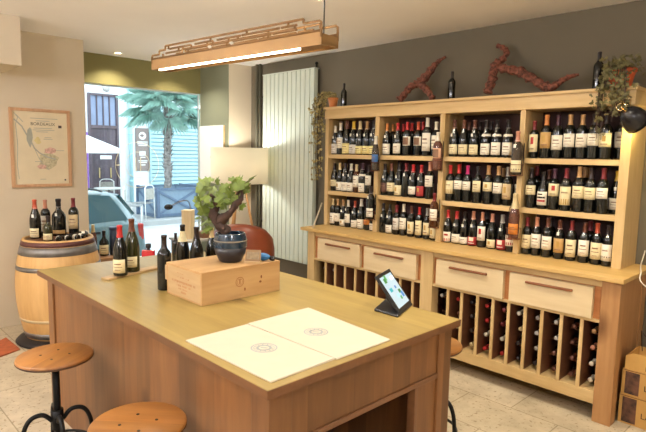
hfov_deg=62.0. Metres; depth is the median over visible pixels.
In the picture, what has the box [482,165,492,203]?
wine bottle
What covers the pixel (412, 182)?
wine bottle
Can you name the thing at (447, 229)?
wine bottle
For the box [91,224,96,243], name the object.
wine bottle
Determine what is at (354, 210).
wine bottle
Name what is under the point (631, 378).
picture
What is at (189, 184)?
planter box
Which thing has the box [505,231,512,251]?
wine bottle
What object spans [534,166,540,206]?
wine bottle
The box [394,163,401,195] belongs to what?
wine bottle
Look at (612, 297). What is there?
shelf unit
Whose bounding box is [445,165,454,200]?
wine bottle
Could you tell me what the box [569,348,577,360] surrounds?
wine bottle
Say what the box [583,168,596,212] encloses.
wine bottle
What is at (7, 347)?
floor mat
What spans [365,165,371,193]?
wine bottle
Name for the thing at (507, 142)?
wine bottle
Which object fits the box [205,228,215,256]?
wine bottle
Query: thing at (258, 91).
pipes
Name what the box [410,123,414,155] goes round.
wine bottle
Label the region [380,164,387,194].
wine bottle
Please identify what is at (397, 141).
wine bottle
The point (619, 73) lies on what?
ivy plant
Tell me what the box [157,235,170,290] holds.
wine bottle
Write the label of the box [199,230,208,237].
box
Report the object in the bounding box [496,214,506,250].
wine bottle
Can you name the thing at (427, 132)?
wine bottle
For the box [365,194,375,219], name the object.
holder
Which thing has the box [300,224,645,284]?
countertop
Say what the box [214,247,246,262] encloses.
pot
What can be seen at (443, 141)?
holder
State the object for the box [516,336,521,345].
wine bottle
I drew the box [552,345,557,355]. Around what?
wine bottle
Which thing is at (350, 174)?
wine bottle
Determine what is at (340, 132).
wine bottle
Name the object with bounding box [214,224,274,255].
tub chair
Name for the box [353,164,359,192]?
wine bottle
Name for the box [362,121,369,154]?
wine bottle
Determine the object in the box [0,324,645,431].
floor
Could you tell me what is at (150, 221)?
pavement
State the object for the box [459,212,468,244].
wine bottle
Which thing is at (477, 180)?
wine bottle
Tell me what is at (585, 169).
wine bottle
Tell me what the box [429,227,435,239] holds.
wine bottle
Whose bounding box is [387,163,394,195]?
wine bottle
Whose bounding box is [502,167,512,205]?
wine bottle
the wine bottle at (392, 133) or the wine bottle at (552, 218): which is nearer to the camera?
the wine bottle at (552, 218)
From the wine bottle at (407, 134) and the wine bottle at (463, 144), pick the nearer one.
the wine bottle at (463, 144)
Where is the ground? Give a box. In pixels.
[144,222,200,254]
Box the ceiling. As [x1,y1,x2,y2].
[0,0,638,65]
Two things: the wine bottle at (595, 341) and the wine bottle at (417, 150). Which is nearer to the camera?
the wine bottle at (595, 341)
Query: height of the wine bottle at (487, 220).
0.281 m
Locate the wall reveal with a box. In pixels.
[200,64,228,251]
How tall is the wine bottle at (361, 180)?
0.285 m
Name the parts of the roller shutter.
guide rail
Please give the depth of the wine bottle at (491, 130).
4.21 m
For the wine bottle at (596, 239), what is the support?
on the shelf unit
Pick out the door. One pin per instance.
(102, 109)
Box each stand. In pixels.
[15,332,49,348]
[374,269,411,317]
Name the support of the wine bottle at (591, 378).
on the shelf unit
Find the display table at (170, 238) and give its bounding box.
[169,236,208,252]
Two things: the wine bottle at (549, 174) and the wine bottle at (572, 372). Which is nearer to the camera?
the wine bottle at (572, 372)
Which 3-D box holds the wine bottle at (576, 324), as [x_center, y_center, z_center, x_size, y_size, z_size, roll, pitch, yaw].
[1.738,0.712,3.611,0.286,0.070,0.071,-5,9,-44]
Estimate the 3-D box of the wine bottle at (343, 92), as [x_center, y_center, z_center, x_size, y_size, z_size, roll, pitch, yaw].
[0.208,-1.194,5.340,0.059,0.241,0.060,-5,9,-44]
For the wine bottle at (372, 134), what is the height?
0.315 m
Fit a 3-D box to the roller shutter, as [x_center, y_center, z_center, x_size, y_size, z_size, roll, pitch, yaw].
[-5.298,-2.405,21.054,3.200,3.500,0.200,-5,9,-44]
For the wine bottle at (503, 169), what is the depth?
4.16 m
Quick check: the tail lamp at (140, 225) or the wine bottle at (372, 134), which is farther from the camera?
the tail lamp at (140, 225)
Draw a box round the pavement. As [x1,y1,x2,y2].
[126,202,200,225]
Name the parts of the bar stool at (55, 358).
leg, leg, seat, leg, leg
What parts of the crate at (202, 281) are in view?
lid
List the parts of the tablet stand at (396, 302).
plate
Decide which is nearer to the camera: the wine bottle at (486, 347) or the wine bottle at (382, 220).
the wine bottle at (486, 347)
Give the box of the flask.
[142,243,154,256]
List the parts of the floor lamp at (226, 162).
leg, lamp shade, leg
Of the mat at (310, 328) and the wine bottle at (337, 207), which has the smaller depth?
the mat at (310, 328)
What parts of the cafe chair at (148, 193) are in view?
seat, leg, backrest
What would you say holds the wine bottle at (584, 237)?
on the shelf unit
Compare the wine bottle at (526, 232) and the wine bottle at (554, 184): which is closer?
the wine bottle at (554, 184)
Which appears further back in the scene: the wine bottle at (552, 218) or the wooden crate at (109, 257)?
the wooden crate at (109, 257)
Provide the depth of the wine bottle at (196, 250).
3.22 m
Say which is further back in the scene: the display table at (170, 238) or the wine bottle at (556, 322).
the display table at (170, 238)
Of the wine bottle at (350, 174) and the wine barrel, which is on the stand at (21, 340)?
the wine barrel
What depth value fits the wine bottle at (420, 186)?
4.59 m
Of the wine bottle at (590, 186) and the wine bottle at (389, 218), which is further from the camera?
the wine bottle at (389, 218)
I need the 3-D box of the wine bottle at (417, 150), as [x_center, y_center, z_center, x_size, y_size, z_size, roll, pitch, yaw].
[0.815,-0.661,4.612,0.072,0.290,0.073,6,8,38]
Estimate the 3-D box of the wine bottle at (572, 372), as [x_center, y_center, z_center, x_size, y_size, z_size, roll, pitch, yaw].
[1.734,1.034,3.646,0.286,0.070,0.071,-5,9,-44]
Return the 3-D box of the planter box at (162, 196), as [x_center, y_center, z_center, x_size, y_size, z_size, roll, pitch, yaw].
[-4.591,-0.465,15.893,1.320,0.860,1.320,-5,9,-44]
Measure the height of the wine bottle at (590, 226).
0.281 m
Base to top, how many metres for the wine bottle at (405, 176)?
0.298 m
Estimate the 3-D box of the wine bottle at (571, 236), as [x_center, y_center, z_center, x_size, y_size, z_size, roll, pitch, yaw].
[1.730,0.170,3.749,0.070,0.281,0.071,7,9,40]
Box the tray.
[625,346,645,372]
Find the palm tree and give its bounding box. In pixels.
[116,89,199,187]
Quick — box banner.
[86,132,89,187]
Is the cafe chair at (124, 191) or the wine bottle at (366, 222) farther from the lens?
the cafe chair at (124, 191)
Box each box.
[136,184,197,217]
[179,183,196,186]
[181,209,194,238]
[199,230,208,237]
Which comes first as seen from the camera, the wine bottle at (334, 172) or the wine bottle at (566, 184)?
the wine bottle at (566, 184)
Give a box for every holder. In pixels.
[244,249,261,263]
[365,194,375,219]
[428,200,439,227]
[432,141,443,169]
[506,206,520,239]
[509,143,524,175]
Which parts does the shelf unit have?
post, leaning strip, panel, panel, handle, drawer, shelf, shelf, rail, rail, handle, drawer, shelf, shelf, post, handle, drawer, shelf, shelf, cornice, rail, rail, bottle rail, bottle rail, plinth rail, bottle rail, handle, drawer, shelf, shelf, post, panel, panel, post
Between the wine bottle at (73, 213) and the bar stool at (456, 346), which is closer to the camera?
the bar stool at (456, 346)
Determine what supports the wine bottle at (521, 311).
in the shelf unit
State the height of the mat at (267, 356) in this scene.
0.005 m
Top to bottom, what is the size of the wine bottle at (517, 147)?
0.316 m
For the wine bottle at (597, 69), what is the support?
on the shelf unit
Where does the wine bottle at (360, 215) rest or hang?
on the shelf unit
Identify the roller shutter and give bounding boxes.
[148,107,199,184]
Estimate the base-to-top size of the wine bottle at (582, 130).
0.302 m
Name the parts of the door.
transom pane, handle, plate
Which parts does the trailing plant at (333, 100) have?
pot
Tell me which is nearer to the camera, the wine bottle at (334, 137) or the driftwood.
the driftwood
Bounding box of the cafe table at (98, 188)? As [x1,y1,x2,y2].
[94,187,122,192]
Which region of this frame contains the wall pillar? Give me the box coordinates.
[200,64,250,243]
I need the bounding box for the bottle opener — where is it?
[261,253,274,260]
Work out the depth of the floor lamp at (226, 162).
5.88 m
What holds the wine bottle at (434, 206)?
in the holder at (438, 218)
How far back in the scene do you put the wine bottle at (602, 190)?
3.55 m
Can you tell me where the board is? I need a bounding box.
[200,125,224,178]
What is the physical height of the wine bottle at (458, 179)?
0.299 m
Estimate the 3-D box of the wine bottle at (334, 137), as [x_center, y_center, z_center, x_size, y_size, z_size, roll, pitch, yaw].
[0.121,-0.751,5.327,0.076,0.281,0.076,7,9,40]
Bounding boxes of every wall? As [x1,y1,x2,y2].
[0,31,88,327]
[83,52,199,93]
[84,84,199,201]
[251,0,645,346]
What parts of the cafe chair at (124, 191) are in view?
seat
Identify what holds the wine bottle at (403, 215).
on the shelf unit
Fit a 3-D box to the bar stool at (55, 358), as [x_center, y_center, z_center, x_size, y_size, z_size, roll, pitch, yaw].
[-1.317,1.000,2.670,0.351,0.652,0.351,2,7,10]
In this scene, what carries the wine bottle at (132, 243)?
on the wooden plank
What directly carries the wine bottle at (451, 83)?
on the shelf unit
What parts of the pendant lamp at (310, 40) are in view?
plate, plate, plate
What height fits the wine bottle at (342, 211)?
0.266 m
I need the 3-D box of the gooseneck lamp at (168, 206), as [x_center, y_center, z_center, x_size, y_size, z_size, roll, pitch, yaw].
[-1.721,0.037,6.472,0.404,0.455,0.100,-5,9,-44]
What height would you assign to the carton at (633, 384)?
0.165 m
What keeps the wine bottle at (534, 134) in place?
on the shelf unit
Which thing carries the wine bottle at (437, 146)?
in the holder at (443, 141)
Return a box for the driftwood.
[483,43,578,93]
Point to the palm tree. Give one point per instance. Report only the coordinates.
(152, 101)
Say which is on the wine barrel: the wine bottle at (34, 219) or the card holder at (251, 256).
the wine bottle at (34, 219)
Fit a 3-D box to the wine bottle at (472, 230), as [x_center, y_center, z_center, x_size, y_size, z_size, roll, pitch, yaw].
[1.198,0.099,4.293,0.075,0.280,0.076,6,9,39]
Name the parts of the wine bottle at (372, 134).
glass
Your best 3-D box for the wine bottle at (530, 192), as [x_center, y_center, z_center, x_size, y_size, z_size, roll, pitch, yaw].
[1.519,-0.206,3.928,0.072,0.290,0.073,7,9,40]
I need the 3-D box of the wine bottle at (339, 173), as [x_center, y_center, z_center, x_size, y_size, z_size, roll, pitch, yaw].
[0.167,-0.385,5.316,0.075,0.277,0.075,-4,9,-40]
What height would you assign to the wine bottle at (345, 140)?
0.325 m
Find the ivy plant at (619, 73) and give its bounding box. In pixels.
[589,53,645,139]
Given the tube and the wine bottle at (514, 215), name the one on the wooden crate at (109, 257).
the tube
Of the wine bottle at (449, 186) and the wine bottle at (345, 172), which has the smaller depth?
the wine bottle at (449, 186)
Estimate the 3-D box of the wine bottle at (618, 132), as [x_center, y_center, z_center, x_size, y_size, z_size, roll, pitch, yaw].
[1.964,-0.523,3.544,0.076,0.304,0.076,6,8,38]
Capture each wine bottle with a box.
[29,199,41,238]
[40,200,50,235]
[43,216,52,240]
[51,198,66,235]
[56,235,61,240]
[61,235,71,240]
[66,233,85,238]
[68,198,78,233]
[69,234,80,239]
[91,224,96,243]
[99,230,108,255]
[113,225,127,275]
[125,218,139,271]
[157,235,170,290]
[172,233,177,260]
[176,224,189,260]
[190,226,203,258]
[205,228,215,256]
[330,163,336,190]
[330,198,334,224]
[331,126,336,153]
[334,199,340,225]
[336,163,342,190]
[337,123,343,154]
[339,199,345,226]
[341,83,346,105]
[341,163,347,191]
[342,121,349,154]
[345,200,351,226]
[347,164,353,191]
[349,121,356,154]
[351,201,357,227]
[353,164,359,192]
[355,121,363,154]
[357,199,364,228]
[358,163,365,192]
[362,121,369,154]
[364,202,368,229]
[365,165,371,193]
[366,186,374,218]
[369,121,375,154]
[369,220,372,230]
[371,136,378,170]
[379,203,386,232]
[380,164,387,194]
[382,123,390,154]
[385,204,392,233]
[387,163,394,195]
[390,124,394,154]
[392,205,399,234]
[393,123,401,155]
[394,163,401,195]
[399,204,407,235]
[401,124,405,155]
[401,163,409,196]
[402,122,410,155]
[407,206,414,236]
[408,164,416,197]
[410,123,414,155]
[413,122,421,155]
[415,207,422,237]
[416,165,424,197]
[422,118,431,155]
[423,208,429,238]
[424,162,434,198]
[429,193,438,226]
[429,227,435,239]
[431,122,438,155]
[432,132,442,169]
[440,290,446,296]
[443,210,451,241]
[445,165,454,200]
[448,71,455,98]
[449,120,458,156]
[451,211,460,243]
[453,164,462,201]
[458,120,468,156]
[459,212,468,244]
[462,165,471,201]
[467,122,470,156]
[467,211,477,245]
[468,120,478,156]
[472,166,482,202]
[477,212,486,247]
[478,122,482,156]
[480,120,490,156]
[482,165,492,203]
[483,341,488,349]
[485,211,489,239]
[485,299,491,307]
[486,213,496,248]
[489,121,493,156]
[491,120,501,157]
[492,166,502,204]
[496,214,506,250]
[502,120,512,157]
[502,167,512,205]
[502,168,505,178]
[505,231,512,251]
[508,193,519,238]
[510,131,522,174]
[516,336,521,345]
[517,306,523,315]
[521,217,531,253]
[525,168,536,207]
[528,121,538,157]
[530,217,541,255]
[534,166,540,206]
[536,172,547,208]
[539,115,551,157]
[541,217,552,257]
[546,169,551,203]
[547,168,559,209]
[550,115,563,158]
[550,217,555,255]
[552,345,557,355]
[553,220,564,258]
[554,315,559,324]
[559,168,571,210]
[562,114,575,158]
[564,220,576,260]
[568,363,576,375]
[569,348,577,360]
[570,332,578,344]
[571,166,584,211]
[571,318,579,328]
[574,114,587,158]
[577,222,589,262]
[583,167,587,181]
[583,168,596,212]
[586,114,599,158]
[587,221,593,260]
[588,369,594,381]
[589,223,602,264]
[589,353,596,365]
[590,337,597,349]
[592,51,603,88]
[592,323,598,333]
[595,168,609,213]
[598,113,612,159]
[600,225,612,266]
[608,171,618,213]
[613,124,621,159]
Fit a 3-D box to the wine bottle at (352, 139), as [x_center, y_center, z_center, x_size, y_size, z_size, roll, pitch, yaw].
[0.293,-0.746,5.148,0.086,0.317,0.085,-4,9,-39]
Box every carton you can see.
[617,393,645,429]
[621,367,645,399]
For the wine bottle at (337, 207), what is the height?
0.266 m
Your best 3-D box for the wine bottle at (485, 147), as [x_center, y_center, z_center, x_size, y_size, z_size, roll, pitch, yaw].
[1.261,-0.599,4.160,0.077,0.287,0.078,8,9,44]
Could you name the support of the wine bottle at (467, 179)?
on the shelf unit
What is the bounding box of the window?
[84,82,199,230]
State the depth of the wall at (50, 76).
5.01 m
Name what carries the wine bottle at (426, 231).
on the shelf unit
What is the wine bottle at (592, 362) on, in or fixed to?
in the shelf unit
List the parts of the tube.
tube lid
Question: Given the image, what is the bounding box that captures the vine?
[192,175,254,262]
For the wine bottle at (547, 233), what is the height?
0.286 m
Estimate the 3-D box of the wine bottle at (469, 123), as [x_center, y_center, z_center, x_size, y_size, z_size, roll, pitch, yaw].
[1.184,-0.622,4.372,0.069,0.283,0.070,-5,9,-44]
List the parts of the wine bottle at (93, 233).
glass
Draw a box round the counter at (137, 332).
[37,251,460,431]
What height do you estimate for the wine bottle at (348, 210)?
0.266 m
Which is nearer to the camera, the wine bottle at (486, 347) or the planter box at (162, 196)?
the wine bottle at (486, 347)
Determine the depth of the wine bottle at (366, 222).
5.07 m
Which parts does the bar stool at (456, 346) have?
leg, seat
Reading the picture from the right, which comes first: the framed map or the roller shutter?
the roller shutter
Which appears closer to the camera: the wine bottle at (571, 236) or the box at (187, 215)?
the wine bottle at (571, 236)
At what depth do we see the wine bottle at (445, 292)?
4.24 m
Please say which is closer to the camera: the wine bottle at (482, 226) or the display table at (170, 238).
the wine bottle at (482, 226)
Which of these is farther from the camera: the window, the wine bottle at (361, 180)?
the window
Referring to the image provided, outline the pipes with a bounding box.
[255,64,262,226]
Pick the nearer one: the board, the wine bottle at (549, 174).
the wine bottle at (549, 174)
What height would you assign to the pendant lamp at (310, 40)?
0.619 m
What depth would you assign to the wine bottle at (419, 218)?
4.64 m
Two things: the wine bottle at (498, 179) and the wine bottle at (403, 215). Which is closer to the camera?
the wine bottle at (498, 179)
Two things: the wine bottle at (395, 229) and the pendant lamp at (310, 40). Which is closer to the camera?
the pendant lamp at (310, 40)
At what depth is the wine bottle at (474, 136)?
4.20 m
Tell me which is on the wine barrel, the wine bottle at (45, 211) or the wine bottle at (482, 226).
the wine bottle at (45, 211)
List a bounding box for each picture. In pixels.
[621,396,636,424]
[624,371,639,396]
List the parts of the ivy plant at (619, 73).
pot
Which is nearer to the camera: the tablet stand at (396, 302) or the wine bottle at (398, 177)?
the tablet stand at (396, 302)
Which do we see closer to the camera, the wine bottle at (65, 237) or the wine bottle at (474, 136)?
the wine bottle at (474, 136)
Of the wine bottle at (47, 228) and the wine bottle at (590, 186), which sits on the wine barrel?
the wine bottle at (47, 228)
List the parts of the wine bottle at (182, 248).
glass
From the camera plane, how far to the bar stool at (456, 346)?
2.85 m
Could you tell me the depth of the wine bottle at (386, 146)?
4.83 m
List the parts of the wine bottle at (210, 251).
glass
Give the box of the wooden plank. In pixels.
[101,266,156,280]
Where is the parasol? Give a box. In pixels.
[86,135,123,152]
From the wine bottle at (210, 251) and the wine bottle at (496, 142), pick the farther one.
the wine bottle at (496, 142)
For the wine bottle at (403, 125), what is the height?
0.284 m
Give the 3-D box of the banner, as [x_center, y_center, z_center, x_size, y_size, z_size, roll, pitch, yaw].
[-7.975,-1.579,17.841,0.404,2.500,0.044,-5,9,-44]
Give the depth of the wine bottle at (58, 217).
4.75 m
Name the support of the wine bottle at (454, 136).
on the shelf unit
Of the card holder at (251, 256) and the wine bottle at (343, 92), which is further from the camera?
the wine bottle at (343, 92)
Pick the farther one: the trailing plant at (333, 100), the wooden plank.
the trailing plant at (333, 100)
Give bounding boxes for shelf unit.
[300,85,645,426]
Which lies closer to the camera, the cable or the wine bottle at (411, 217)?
the cable
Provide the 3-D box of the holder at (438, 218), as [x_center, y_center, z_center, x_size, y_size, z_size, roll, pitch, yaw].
[0.915,-0.022,4.430,0.094,0.236,0.093,-5,9,-44]
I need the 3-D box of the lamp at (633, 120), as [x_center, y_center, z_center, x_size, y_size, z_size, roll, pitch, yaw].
[1.904,-0.618,3.302,0.180,0.223,0.189,-5,9,-44]
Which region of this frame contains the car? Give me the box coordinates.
[88,188,145,255]
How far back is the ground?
13.07 m
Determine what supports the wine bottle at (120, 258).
on the wooden plank
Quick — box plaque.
[102,86,109,91]
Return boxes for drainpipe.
[127,88,133,201]
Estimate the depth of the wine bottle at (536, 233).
3.90 m
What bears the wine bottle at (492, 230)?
on the shelf unit
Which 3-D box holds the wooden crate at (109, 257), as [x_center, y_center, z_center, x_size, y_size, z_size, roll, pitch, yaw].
[-2.387,0.679,5.907,0.294,0.505,0.300,-5,9,-44]
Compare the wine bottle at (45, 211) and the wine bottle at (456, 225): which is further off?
the wine bottle at (45, 211)
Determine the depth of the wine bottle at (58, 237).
4.47 m
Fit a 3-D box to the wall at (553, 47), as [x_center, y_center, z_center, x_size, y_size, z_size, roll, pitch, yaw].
[1.957,-0.117,3.936,0.120,2.700,8.100,-5,9,-44]
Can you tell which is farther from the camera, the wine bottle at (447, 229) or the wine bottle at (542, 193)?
the wine bottle at (447, 229)
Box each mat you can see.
[0,337,19,356]
[186,324,334,382]
[248,308,389,359]
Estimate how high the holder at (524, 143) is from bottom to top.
0.236 m
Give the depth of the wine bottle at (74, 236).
4.58 m
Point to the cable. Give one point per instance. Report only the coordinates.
(644, 251)
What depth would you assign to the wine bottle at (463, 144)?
4.27 m
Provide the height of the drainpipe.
6.230 m
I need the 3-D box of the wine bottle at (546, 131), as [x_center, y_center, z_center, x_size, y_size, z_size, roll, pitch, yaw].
[1.586,-0.564,3.826,0.077,0.308,0.077,-5,9,-44]
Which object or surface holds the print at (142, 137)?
attached to the wall sign
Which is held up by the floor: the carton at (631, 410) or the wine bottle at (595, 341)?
the carton at (631, 410)
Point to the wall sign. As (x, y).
(141, 134)
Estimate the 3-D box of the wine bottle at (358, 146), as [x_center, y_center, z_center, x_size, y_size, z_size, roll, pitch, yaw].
[0.350,-0.736,5.084,0.085,0.314,0.085,-5,9,-40]
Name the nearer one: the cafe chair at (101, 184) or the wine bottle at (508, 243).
the wine bottle at (508, 243)
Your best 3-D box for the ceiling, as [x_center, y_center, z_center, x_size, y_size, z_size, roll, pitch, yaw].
[-0.873,-1.315,1.570,7.300,0.120,8.900,-5,9,-44]
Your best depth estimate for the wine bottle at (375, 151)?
4.81 m
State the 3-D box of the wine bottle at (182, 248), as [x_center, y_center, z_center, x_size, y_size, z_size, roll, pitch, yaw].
[-0.859,0.203,3.293,0.082,0.306,0.081,2,7,6]
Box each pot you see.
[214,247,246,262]
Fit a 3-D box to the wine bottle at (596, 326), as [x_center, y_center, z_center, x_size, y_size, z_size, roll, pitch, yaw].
[1.825,0.724,3.522,0.286,0.070,0.071,-5,9,-44]
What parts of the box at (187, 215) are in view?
lid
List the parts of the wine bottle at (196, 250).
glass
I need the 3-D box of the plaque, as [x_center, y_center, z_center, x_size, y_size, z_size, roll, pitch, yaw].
[-7.539,-4.452,18.707,0.260,0.260,0.030,-5,9,-44]
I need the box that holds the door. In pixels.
[87,92,120,195]
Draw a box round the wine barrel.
[15,232,100,340]
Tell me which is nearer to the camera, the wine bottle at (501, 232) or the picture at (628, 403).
the picture at (628, 403)
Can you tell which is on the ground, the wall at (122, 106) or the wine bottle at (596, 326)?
the wall at (122, 106)
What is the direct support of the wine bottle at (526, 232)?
on the shelf unit
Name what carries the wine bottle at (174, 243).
on the counter at (137, 332)
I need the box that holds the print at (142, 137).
[137,132,147,164]
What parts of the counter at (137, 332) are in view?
corner post, panel, corner post, panel, opening rail, corner post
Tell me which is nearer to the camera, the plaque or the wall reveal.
the wall reveal
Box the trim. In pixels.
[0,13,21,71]
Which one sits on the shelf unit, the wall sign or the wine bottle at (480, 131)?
the wine bottle at (480, 131)
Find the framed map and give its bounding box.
[8,107,71,187]
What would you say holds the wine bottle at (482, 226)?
on the shelf unit
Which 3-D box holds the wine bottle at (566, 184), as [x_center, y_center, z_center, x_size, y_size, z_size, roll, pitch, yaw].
[1.692,-0.186,3.749,0.074,0.298,0.075,7,9,40]
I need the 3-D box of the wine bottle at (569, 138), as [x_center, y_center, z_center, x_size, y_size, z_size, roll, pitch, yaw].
[1.701,-0.547,3.711,0.076,0.305,0.076,-5,9,-43]
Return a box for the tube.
[109,226,116,254]
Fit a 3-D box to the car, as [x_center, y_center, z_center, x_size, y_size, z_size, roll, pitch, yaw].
[-4.690,0.353,7.193,4.170,1.473,1.770,-5,9,-44]
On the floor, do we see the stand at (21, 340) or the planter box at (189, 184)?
the stand at (21, 340)
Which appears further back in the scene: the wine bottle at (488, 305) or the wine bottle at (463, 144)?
the wine bottle at (463, 144)
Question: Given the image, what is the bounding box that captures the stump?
[396,56,445,101]
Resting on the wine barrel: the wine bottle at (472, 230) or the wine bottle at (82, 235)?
the wine bottle at (82, 235)
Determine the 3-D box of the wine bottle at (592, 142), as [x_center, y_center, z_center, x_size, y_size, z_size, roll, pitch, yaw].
[1.809,-0.531,3.596,0.075,0.302,0.076,7,9,42]
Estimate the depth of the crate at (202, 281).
2.76 m
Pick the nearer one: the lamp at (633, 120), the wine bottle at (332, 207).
the lamp at (633, 120)
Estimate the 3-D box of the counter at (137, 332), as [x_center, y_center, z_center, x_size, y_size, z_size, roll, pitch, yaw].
[-0.577,0.854,2.970,1.136,0.900,2.302,-5,9,-44]
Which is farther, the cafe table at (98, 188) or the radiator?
the cafe table at (98, 188)
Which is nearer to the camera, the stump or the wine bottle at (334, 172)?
the stump
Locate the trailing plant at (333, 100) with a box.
[307,91,338,180]
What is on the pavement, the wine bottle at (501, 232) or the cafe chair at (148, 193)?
the cafe chair at (148, 193)
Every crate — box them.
[99,253,112,261]
[165,252,279,305]
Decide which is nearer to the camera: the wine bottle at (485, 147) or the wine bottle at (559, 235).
the wine bottle at (559, 235)
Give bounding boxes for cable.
[639,251,645,286]
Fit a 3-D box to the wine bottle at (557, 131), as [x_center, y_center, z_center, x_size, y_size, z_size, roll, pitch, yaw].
[1.642,-0.555,3.768,0.076,0.304,0.076,7,9,41]
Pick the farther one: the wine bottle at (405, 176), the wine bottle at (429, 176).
the wine bottle at (405, 176)
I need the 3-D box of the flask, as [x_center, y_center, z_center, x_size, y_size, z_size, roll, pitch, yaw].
[-1.559,0.309,4.802,0.110,0.125,0.050,1,7,1]
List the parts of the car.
roof rail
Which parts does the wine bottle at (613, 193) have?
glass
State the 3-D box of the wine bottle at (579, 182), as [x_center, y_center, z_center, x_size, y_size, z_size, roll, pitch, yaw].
[1.753,-0.185,3.689,0.078,0.311,0.078,7,9,43]
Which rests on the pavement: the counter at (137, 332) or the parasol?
the parasol
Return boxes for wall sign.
[135,128,149,170]
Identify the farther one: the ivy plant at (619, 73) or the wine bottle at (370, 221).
the wine bottle at (370, 221)
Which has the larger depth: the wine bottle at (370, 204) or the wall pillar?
the wall pillar
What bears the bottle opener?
on the crate at (202, 281)
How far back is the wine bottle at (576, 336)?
3.56 m
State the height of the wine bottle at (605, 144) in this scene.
0.306 m
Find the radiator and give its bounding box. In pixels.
[262,62,318,263]
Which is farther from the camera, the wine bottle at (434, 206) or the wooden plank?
the wine bottle at (434, 206)
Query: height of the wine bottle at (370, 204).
0.302 m
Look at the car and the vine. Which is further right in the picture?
the vine
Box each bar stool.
[14,343,93,431]
[87,402,186,431]
[447,337,462,431]
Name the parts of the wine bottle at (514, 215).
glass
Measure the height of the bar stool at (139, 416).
0.652 m
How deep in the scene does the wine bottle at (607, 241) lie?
3.56 m
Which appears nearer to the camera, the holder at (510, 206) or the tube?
the holder at (510, 206)
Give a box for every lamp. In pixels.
[138,223,143,238]
[151,0,338,71]
[164,200,190,209]
[211,147,267,224]
[616,99,645,133]
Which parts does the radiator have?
panel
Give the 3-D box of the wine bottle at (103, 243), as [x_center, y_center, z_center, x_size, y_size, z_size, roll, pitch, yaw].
[-2.384,0.292,5.856,0.097,0.276,0.097,-1,7,-14]
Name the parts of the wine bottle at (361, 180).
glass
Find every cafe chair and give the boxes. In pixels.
[99,179,113,190]
[123,186,142,222]
[131,185,154,219]
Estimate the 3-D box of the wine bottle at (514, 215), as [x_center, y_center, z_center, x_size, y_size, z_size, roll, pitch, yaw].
[1.397,-0.001,3.929,0.074,0.331,0.074,-5,9,-44]

